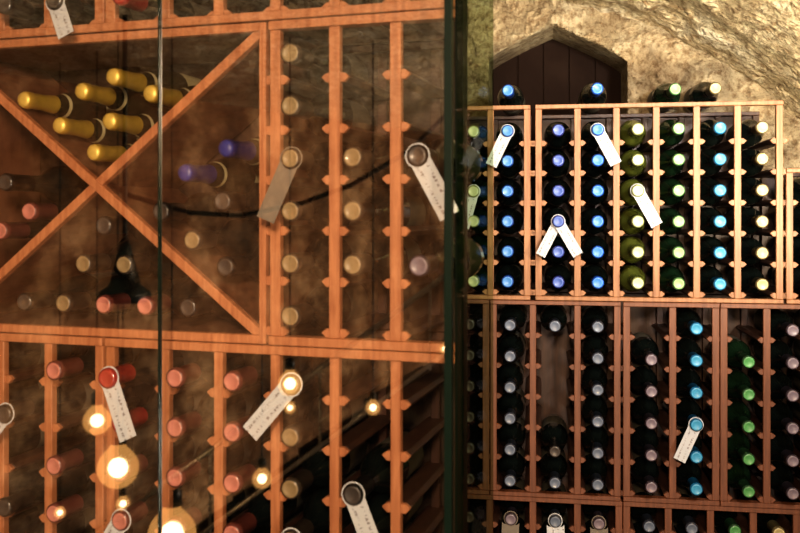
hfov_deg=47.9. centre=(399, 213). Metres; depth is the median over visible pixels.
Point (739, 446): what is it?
bottle
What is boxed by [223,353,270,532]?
wine bottles
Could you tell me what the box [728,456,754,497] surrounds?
bottle
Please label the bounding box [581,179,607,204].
bottle
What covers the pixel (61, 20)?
tag
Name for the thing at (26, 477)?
bottle
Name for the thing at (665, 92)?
bottle
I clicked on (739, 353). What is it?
bottle
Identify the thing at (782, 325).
bottle
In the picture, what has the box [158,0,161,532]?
glass
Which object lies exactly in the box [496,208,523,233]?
bottle
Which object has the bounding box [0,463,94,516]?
bottle
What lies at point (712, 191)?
bottle
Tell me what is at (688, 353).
bottle
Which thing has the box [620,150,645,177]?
bottle
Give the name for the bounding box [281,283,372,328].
bottle
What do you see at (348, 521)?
bottle
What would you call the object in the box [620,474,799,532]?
wine rack
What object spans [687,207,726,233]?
bottle
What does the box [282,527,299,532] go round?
tag
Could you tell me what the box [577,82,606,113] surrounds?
bottle
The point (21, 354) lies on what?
bottle
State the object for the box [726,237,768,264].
bottle
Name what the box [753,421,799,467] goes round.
bottle
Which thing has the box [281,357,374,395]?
bottle
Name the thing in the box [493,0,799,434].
wall
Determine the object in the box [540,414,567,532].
wine bottles
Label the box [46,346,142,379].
bottle
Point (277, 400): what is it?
tag
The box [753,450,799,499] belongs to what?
bottle
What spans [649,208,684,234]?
bottle
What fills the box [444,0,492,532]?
glass
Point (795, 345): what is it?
bottle
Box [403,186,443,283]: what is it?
wine bottles
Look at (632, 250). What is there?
bottle
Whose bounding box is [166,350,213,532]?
wine bottles
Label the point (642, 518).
bottle
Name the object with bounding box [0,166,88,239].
wine bottles
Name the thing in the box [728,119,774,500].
wine bottles
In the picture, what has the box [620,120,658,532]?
wine bottles
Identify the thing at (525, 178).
wine rack
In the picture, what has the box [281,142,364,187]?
bottle
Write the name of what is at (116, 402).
tag
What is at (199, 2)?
bottle
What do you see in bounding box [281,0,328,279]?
wine bottles
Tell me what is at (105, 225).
bottle
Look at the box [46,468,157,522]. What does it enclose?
bottle
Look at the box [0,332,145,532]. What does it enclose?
wine rack
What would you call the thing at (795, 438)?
bottle
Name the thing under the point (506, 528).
tag
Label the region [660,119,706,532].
wine bottles
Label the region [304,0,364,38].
bottle
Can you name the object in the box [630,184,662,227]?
tag
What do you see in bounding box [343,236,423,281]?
bottle
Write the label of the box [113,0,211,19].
bottle
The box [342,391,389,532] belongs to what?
wine bottles
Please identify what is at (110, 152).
bottle
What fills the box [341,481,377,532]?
tag
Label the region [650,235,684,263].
bottle
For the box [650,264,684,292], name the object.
bottle
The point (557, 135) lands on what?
bottle
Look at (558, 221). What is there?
bottle
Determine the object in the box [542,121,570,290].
wine bottles
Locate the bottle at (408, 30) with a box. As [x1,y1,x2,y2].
[361,0,419,36]
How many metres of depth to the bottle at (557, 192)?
2.44 m
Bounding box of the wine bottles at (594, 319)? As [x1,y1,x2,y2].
[581,121,609,532]
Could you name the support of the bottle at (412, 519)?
on the wine bottles at (374, 468)
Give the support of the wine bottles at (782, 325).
in the wine rack at (704, 520)
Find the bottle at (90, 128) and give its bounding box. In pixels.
[53,116,137,145]
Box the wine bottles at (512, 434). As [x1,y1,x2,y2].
[496,122,526,532]
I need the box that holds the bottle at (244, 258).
[217,243,258,280]
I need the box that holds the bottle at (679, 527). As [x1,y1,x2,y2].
[672,518,686,532]
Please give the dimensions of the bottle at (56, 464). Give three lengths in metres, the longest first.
0.296 x 0.074 x 0.074 m
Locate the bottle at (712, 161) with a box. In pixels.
[686,149,726,177]
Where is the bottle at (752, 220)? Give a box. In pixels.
[724,207,768,233]
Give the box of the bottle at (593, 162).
[581,150,607,178]
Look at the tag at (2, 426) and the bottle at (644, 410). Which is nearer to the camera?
the tag at (2, 426)
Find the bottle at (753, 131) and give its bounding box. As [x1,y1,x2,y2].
[724,119,768,149]
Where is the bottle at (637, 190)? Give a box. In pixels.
[620,179,645,205]
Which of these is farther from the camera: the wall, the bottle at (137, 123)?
the wall
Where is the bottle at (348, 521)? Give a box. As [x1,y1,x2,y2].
[342,518,351,529]
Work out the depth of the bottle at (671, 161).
2.39 m
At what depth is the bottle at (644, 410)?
2.41 m
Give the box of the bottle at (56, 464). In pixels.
[46,424,157,474]
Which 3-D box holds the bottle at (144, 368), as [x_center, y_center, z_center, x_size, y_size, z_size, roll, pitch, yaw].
[-0.418,0.260,1.553,0.074,0.074,0.296,3,0,17]
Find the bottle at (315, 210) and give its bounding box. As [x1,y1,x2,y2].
[281,189,368,230]
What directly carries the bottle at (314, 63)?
on the wine bottles at (314, 63)
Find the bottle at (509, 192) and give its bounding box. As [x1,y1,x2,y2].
[496,179,522,205]
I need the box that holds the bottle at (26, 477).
[9,448,73,495]
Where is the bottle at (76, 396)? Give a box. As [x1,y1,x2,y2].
[0,376,94,423]
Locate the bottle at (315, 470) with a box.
[281,424,370,498]
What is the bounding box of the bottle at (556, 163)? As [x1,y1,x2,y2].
[542,150,569,177]
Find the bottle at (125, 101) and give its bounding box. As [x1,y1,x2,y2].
[75,83,169,115]
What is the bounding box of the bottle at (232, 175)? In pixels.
[178,157,258,192]
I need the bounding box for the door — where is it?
[493,39,620,350]
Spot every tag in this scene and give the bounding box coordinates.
[0,403,14,433]
[45,0,73,38]
[99,366,136,442]
[104,508,130,532]
[243,372,302,440]
[257,146,302,223]
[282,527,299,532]
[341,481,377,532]
[405,143,456,220]
[493,124,514,167]
[502,511,518,532]
[536,220,564,257]
[547,513,564,532]
[551,214,582,257]
[590,123,620,166]
[590,515,607,532]
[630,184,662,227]
[674,417,703,462]
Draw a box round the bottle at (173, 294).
[137,278,212,317]
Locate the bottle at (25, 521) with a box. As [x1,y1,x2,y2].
[9,502,44,532]
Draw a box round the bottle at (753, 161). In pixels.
[726,149,768,177]
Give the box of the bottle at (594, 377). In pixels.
[581,360,606,395]
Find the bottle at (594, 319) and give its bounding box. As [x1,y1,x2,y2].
[581,306,608,333]
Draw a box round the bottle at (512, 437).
[499,416,525,455]
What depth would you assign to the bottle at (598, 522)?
2.42 m
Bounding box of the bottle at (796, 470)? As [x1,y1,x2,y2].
[792,466,799,478]
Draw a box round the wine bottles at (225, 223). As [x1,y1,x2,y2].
[153,182,258,280]
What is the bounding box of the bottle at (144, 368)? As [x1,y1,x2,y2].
[98,348,200,388]
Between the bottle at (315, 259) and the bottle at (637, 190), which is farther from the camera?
the bottle at (637, 190)
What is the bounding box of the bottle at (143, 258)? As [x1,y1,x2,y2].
[116,246,189,279]
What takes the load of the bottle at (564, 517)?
on the wine bottles at (553, 464)
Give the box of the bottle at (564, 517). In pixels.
[542,511,567,532]
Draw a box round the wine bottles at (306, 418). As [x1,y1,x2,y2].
[281,285,329,532]
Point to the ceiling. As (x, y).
(759, 40)
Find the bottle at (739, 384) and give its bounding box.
[728,364,754,400]
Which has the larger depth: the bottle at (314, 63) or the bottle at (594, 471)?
the bottle at (594, 471)
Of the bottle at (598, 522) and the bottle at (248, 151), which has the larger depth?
the bottle at (598, 522)
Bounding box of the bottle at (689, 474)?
[676,450,702,495]
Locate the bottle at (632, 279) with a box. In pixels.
[620,263,645,291]
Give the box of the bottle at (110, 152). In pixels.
[87,140,136,162]
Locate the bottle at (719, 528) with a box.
[714,523,727,532]
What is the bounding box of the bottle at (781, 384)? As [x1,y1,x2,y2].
[751,366,798,401]
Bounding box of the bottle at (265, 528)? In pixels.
[261,506,315,532]
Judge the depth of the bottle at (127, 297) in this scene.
1.60 m
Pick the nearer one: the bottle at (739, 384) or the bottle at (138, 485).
the bottle at (138, 485)
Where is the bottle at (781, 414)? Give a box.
[752,398,799,434]
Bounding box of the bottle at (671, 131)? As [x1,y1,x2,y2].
[650,119,684,148]
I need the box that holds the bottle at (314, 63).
[281,43,372,98]
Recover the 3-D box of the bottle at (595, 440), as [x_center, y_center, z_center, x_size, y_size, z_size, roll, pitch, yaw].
[0.535,0.618,2.464,0.074,0.074,0.296,12,2,10]
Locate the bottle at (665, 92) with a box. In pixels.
[647,83,681,112]
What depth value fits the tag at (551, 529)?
2.34 m
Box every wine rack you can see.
[0,0,454,45]
[0,22,323,343]
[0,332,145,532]
[104,328,454,532]
[266,9,454,352]
[493,105,534,299]
[493,291,622,500]
[493,470,622,532]
[531,100,788,303]
[620,293,719,505]
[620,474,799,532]
[701,294,799,509]
[760,168,799,303]
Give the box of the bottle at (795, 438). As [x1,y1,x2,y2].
[791,434,799,448]
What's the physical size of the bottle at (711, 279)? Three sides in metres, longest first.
0.296 x 0.074 x 0.074 m
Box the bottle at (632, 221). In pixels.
[620,208,645,234]
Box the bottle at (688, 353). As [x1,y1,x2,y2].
[666,333,702,366]
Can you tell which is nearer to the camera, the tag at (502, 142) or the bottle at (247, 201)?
the bottle at (247, 201)
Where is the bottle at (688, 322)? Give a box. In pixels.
[667,307,702,335]
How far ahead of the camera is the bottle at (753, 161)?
2.36 m
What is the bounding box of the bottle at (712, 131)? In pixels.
[689,120,726,149]
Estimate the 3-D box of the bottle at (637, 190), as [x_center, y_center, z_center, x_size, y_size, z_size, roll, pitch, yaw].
[0.632,-0.059,2.448,0.074,0.074,0.296,-44,-7,6]
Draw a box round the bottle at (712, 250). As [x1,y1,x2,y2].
[690,236,726,263]
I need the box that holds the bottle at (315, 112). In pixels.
[281,94,375,143]
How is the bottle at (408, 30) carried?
on the wine bottles at (314, 63)
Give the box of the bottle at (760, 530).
[747,516,770,532]
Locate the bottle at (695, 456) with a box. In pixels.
[676,420,702,463]
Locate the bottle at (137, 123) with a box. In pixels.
[103,111,166,138]
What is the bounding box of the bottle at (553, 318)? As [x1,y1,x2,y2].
[540,305,566,331]
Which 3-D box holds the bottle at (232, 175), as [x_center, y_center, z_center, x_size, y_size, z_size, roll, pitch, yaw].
[-0.304,-0.068,1.588,0.071,0.071,0.297,7,3,17]
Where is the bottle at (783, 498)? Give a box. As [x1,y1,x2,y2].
[780,492,799,519]
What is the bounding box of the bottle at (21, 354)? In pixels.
[9,342,79,370]
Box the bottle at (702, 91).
[682,82,721,112]
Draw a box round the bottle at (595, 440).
[581,418,608,458]
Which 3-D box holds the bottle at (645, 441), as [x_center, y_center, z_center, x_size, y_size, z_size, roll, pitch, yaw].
[0.665,0.618,2.443,0.074,0.074,0.296,23,4,8]
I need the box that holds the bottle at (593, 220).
[581,208,607,233]
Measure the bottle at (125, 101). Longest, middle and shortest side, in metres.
0.297 x 0.071 x 0.071 m
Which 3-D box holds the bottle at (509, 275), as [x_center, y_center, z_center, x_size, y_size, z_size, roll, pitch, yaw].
[0.302,0.178,2.500,0.074,0.074,0.296,-11,-2,8]
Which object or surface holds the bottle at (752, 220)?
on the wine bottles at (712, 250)
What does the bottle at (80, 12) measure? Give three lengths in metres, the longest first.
0.296 x 0.074 x 0.074 m
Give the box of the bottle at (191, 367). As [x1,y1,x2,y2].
[166,351,254,387]
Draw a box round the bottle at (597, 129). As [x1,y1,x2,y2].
[581,121,607,150]
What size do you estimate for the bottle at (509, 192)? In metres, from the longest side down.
0.296 x 0.074 x 0.074 m
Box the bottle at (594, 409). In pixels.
[581,389,607,427]
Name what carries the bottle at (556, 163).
on the wine bottles at (557, 135)
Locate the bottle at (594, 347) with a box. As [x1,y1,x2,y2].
[581,332,608,364]
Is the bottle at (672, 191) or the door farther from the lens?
the door
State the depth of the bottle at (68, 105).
1.63 m
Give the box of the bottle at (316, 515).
[284,466,372,532]
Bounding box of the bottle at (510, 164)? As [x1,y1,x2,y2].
[497,151,522,178]
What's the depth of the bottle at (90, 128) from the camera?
1.62 m
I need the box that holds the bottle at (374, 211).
[343,190,428,233]
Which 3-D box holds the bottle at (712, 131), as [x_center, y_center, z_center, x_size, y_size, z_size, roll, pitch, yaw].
[0.833,-0.217,2.417,0.074,0.074,0.296,25,4,9]
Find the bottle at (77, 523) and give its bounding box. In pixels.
[28,507,94,532]
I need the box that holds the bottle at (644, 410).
[630,389,658,429]
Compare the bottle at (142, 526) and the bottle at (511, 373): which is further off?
the bottle at (511, 373)
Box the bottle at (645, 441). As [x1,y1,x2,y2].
[630,418,658,461]
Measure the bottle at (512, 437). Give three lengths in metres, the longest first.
0.296 x 0.074 x 0.074 m
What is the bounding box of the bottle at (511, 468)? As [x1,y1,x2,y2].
[498,446,524,486]
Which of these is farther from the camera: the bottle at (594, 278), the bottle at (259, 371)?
the bottle at (594, 278)
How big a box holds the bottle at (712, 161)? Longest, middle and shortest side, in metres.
0.296 x 0.074 x 0.074 m
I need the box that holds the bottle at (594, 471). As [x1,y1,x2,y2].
[581,445,606,490]
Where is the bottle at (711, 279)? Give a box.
[687,265,726,292]
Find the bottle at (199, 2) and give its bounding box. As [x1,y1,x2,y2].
[190,0,212,5]
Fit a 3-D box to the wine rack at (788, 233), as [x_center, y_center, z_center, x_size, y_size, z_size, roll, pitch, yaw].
[1.109,0.057,2.404,0.244,0.344,0.282,0,0,9]
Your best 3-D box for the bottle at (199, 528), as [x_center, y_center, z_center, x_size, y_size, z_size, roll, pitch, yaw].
[-0.409,0.573,1.587,0.074,0.074,0.296,-22,-6,16]
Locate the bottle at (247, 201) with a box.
[214,182,258,222]
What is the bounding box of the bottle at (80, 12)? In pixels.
[46,0,146,23]
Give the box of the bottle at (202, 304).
[179,295,235,319]
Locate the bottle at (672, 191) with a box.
[651,179,684,205]
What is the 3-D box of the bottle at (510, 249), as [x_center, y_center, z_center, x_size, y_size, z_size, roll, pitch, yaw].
[0.306,0.101,2.500,0.074,0.074,0.296,-18,-4,9]
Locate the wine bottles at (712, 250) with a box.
[647,82,732,292]
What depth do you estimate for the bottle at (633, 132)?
2.41 m
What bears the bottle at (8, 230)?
on the wine bottles at (59, 185)
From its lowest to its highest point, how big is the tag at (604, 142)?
0.115 m
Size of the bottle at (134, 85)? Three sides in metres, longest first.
0.297 x 0.071 x 0.071 m
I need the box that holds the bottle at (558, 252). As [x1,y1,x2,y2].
[546,236,570,262]
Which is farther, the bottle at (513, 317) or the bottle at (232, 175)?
the bottle at (513, 317)
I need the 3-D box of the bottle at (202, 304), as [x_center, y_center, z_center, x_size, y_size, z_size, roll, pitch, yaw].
[-0.302,0.154,1.606,0.074,0.074,0.296,18,5,17]
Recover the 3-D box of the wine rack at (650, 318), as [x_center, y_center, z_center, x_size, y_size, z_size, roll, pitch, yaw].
[0.722,0.490,2.465,0.267,0.520,0.282,0,0,9]
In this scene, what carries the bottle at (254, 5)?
on the wine bottles at (314, 63)
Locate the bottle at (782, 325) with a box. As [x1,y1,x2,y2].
[752,309,799,336]
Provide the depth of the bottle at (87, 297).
1.63 m
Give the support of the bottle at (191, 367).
on the wine bottles at (193, 408)
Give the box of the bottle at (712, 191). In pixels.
[687,178,726,205]
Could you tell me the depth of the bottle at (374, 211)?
1.43 m
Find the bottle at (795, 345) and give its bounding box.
[791,339,799,358]
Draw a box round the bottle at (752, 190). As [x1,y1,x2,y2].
[726,178,768,204]
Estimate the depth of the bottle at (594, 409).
2.43 m
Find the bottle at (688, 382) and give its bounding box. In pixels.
[666,361,702,398]
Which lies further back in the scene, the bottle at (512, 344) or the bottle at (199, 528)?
the bottle at (512, 344)
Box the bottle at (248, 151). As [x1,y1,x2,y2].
[218,136,258,170]
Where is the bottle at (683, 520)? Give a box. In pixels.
[672,482,697,532]
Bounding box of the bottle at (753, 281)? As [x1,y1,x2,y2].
[726,265,768,293]
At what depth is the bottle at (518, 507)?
2.46 m
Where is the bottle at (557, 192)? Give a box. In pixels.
[544,179,570,205]
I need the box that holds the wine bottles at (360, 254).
[342,88,389,322]
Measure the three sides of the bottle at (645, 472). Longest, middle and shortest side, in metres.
0.296 x 0.074 x 0.074 m
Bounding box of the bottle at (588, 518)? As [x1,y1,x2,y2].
[582,509,608,532]
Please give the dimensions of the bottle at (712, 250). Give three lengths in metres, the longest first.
0.296 x 0.074 x 0.074 m
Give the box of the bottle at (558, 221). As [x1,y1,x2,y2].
[543,208,569,233]
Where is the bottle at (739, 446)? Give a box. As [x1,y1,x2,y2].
[728,425,754,465]
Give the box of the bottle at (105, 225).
[96,216,152,243]
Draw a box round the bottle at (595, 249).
[581,235,608,262]
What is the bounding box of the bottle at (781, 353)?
[752,336,798,369]
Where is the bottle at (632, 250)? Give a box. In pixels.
[620,235,645,262]
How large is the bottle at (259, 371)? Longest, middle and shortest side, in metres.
0.296 x 0.074 x 0.074 m
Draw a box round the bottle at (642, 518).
[630,480,656,532]
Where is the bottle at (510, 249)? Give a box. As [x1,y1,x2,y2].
[497,236,523,262]
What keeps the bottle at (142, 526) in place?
on the wine bottles at (132, 286)
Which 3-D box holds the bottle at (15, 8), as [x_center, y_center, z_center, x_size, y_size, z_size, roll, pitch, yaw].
[-0.623,-0.352,1.653,0.074,0.074,0.296,-21,-6,16]
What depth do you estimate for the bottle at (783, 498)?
2.48 m
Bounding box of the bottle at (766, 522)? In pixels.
[737,490,784,532]
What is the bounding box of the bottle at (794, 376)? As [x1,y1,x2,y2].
[789,369,799,389]
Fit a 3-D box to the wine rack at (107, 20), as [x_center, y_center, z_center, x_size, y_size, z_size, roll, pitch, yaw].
[-0.475,-0.453,1.635,1.240,0.294,0.254,0,0,17]
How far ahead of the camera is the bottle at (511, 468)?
2.46 m
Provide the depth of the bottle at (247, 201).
1.51 m
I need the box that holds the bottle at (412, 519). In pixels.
[403,517,414,531]
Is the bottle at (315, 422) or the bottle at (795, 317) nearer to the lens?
the bottle at (315, 422)
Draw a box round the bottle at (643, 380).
[630,360,657,397]
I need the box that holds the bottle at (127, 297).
[96,276,181,315]
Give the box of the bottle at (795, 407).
[788,401,799,419]
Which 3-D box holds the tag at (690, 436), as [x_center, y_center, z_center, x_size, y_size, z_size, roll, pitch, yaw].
[0.734,0.576,2.289,0.076,0.116,0.011,0,0,-4]
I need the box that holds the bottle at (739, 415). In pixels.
[728,395,754,432]
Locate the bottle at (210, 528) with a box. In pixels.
[202,507,266,532]
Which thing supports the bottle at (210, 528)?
on the wine bottles at (247, 477)
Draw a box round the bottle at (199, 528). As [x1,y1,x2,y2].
[147,503,212,532]
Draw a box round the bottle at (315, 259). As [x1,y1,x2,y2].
[281,235,369,279]
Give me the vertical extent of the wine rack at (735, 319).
0.520 m
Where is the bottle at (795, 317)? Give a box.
[791,309,799,329]
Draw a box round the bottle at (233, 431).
[223,389,322,442]
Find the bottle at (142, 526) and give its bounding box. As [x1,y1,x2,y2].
[83,492,157,532]
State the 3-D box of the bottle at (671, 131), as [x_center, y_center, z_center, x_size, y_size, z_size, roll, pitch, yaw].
[0.731,-0.219,2.433,0.074,0.074,0.296,-1,1,9]
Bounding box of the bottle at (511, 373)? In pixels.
[498,359,523,393]
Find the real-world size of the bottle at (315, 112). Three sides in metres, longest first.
0.296 x 0.074 x 0.074 m
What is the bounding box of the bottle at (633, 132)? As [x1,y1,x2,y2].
[620,120,645,149]
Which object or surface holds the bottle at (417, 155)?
on the wine bottles at (419, 261)
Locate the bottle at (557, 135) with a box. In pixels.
[544,121,570,150]
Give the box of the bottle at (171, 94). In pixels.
[143,85,195,107]
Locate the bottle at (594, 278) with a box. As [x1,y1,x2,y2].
[581,263,607,291]
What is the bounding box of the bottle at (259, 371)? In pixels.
[223,334,313,391]
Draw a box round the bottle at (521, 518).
[500,509,525,532]
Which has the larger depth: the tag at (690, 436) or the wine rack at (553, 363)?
the wine rack at (553, 363)
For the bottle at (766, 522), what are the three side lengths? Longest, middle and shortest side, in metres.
0.296 x 0.074 x 0.074 m
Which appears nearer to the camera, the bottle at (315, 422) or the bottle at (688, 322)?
the bottle at (315, 422)
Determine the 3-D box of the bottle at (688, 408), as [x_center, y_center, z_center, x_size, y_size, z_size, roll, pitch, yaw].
[0.776,0.536,2.426,0.074,0.074,0.296,-12,-2,9]
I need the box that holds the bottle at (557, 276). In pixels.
[544,263,570,290]
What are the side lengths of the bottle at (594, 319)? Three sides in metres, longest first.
0.296 x 0.074 x 0.074 m
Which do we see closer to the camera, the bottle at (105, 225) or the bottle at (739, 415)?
the bottle at (105, 225)
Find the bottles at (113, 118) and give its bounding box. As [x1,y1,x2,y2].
[17,68,258,192]
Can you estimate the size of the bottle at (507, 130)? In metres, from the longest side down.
0.296 x 0.074 x 0.074 m
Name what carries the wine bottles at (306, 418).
in the wine rack at (403, 498)
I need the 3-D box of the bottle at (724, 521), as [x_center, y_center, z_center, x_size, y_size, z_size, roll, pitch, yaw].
[0.865,0.800,2.412,0.074,0.074,0.296,20,3,8]
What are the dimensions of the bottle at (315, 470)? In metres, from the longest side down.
0.296 x 0.074 x 0.074 m
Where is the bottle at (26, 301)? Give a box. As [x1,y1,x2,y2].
[17,272,117,313]
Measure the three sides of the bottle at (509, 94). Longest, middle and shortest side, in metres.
0.296 x 0.074 x 0.074 m
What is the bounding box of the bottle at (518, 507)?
[500,476,526,524]
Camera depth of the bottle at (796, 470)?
2.46 m
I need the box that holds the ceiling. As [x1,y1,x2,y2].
[563,0,799,118]
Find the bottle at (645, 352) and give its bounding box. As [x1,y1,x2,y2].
[630,331,658,365]
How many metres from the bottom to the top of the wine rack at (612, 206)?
0.516 m
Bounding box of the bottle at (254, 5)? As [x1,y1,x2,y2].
[240,0,313,40]
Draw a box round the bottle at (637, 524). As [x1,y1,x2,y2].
[630,513,654,532]
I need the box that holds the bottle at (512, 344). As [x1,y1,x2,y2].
[499,331,525,361]
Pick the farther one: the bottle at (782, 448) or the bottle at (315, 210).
the bottle at (782, 448)
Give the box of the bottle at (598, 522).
[583,480,609,529]
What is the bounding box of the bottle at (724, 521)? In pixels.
[699,492,741,532]
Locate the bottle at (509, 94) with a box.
[498,85,524,115]
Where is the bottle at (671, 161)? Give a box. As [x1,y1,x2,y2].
[650,149,684,177]
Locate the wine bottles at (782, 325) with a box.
[771,177,799,522]
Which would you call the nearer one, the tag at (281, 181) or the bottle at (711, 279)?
the tag at (281, 181)
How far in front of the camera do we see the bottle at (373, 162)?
1.42 m
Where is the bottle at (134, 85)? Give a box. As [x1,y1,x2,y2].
[106,68,201,108]
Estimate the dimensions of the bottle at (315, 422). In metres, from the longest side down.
0.296 x 0.074 x 0.074 m
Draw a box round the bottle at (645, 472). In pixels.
[630,448,658,493]
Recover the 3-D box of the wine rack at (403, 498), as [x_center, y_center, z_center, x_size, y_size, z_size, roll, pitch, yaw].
[-0.177,1.048,1.543,0.616,1.680,0.254,0,0,17]
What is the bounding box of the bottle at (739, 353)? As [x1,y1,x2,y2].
[728,334,754,367]
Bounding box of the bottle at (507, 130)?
[496,122,522,150]
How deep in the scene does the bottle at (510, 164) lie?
2.46 m
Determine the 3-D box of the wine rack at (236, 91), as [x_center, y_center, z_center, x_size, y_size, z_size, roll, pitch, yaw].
[-0.480,-0.049,1.637,0.635,0.511,0.248,0,0,17]
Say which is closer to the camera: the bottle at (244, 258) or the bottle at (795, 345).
the bottle at (244, 258)
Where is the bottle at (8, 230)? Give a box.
[0,220,51,239]
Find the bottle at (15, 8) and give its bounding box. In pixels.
[0,0,83,27]
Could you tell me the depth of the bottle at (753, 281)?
2.37 m
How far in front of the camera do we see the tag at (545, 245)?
2.35 m
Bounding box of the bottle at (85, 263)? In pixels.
[76,239,154,278]
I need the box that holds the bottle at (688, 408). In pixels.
[667,390,702,430]
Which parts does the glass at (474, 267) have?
post, pane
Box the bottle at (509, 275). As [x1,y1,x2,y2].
[496,263,521,290]
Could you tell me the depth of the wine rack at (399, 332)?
1.41 m
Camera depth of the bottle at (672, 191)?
2.40 m
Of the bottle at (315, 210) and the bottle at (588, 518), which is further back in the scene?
the bottle at (588, 518)
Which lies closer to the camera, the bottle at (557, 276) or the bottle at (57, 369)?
the bottle at (57, 369)
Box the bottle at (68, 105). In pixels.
[17,91,114,119]
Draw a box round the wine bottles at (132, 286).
[0,216,235,532]
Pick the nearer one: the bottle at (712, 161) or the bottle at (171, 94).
the bottle at (171, 94)
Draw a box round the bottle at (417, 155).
[407,138,454,185]
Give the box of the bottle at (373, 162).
[343,141,415,187]
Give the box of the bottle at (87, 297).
[56,275,143,314]
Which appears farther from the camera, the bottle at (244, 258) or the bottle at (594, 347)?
the bottle at (594, 347)
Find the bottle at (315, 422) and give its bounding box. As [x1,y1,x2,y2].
[281,391,373,446]
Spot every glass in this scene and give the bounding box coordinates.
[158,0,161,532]
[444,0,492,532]
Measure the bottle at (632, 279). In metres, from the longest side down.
0.296 x 0.074 x 0.074 m
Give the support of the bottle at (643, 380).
on the wine bottles at (644, 408)
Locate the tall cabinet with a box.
[10,0,454,532]
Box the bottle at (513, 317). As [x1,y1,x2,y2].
[499,304,526,331]
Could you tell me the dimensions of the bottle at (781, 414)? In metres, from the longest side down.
0.296 x 0.074 x 0.074 m
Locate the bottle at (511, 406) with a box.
[499,387,525,424]

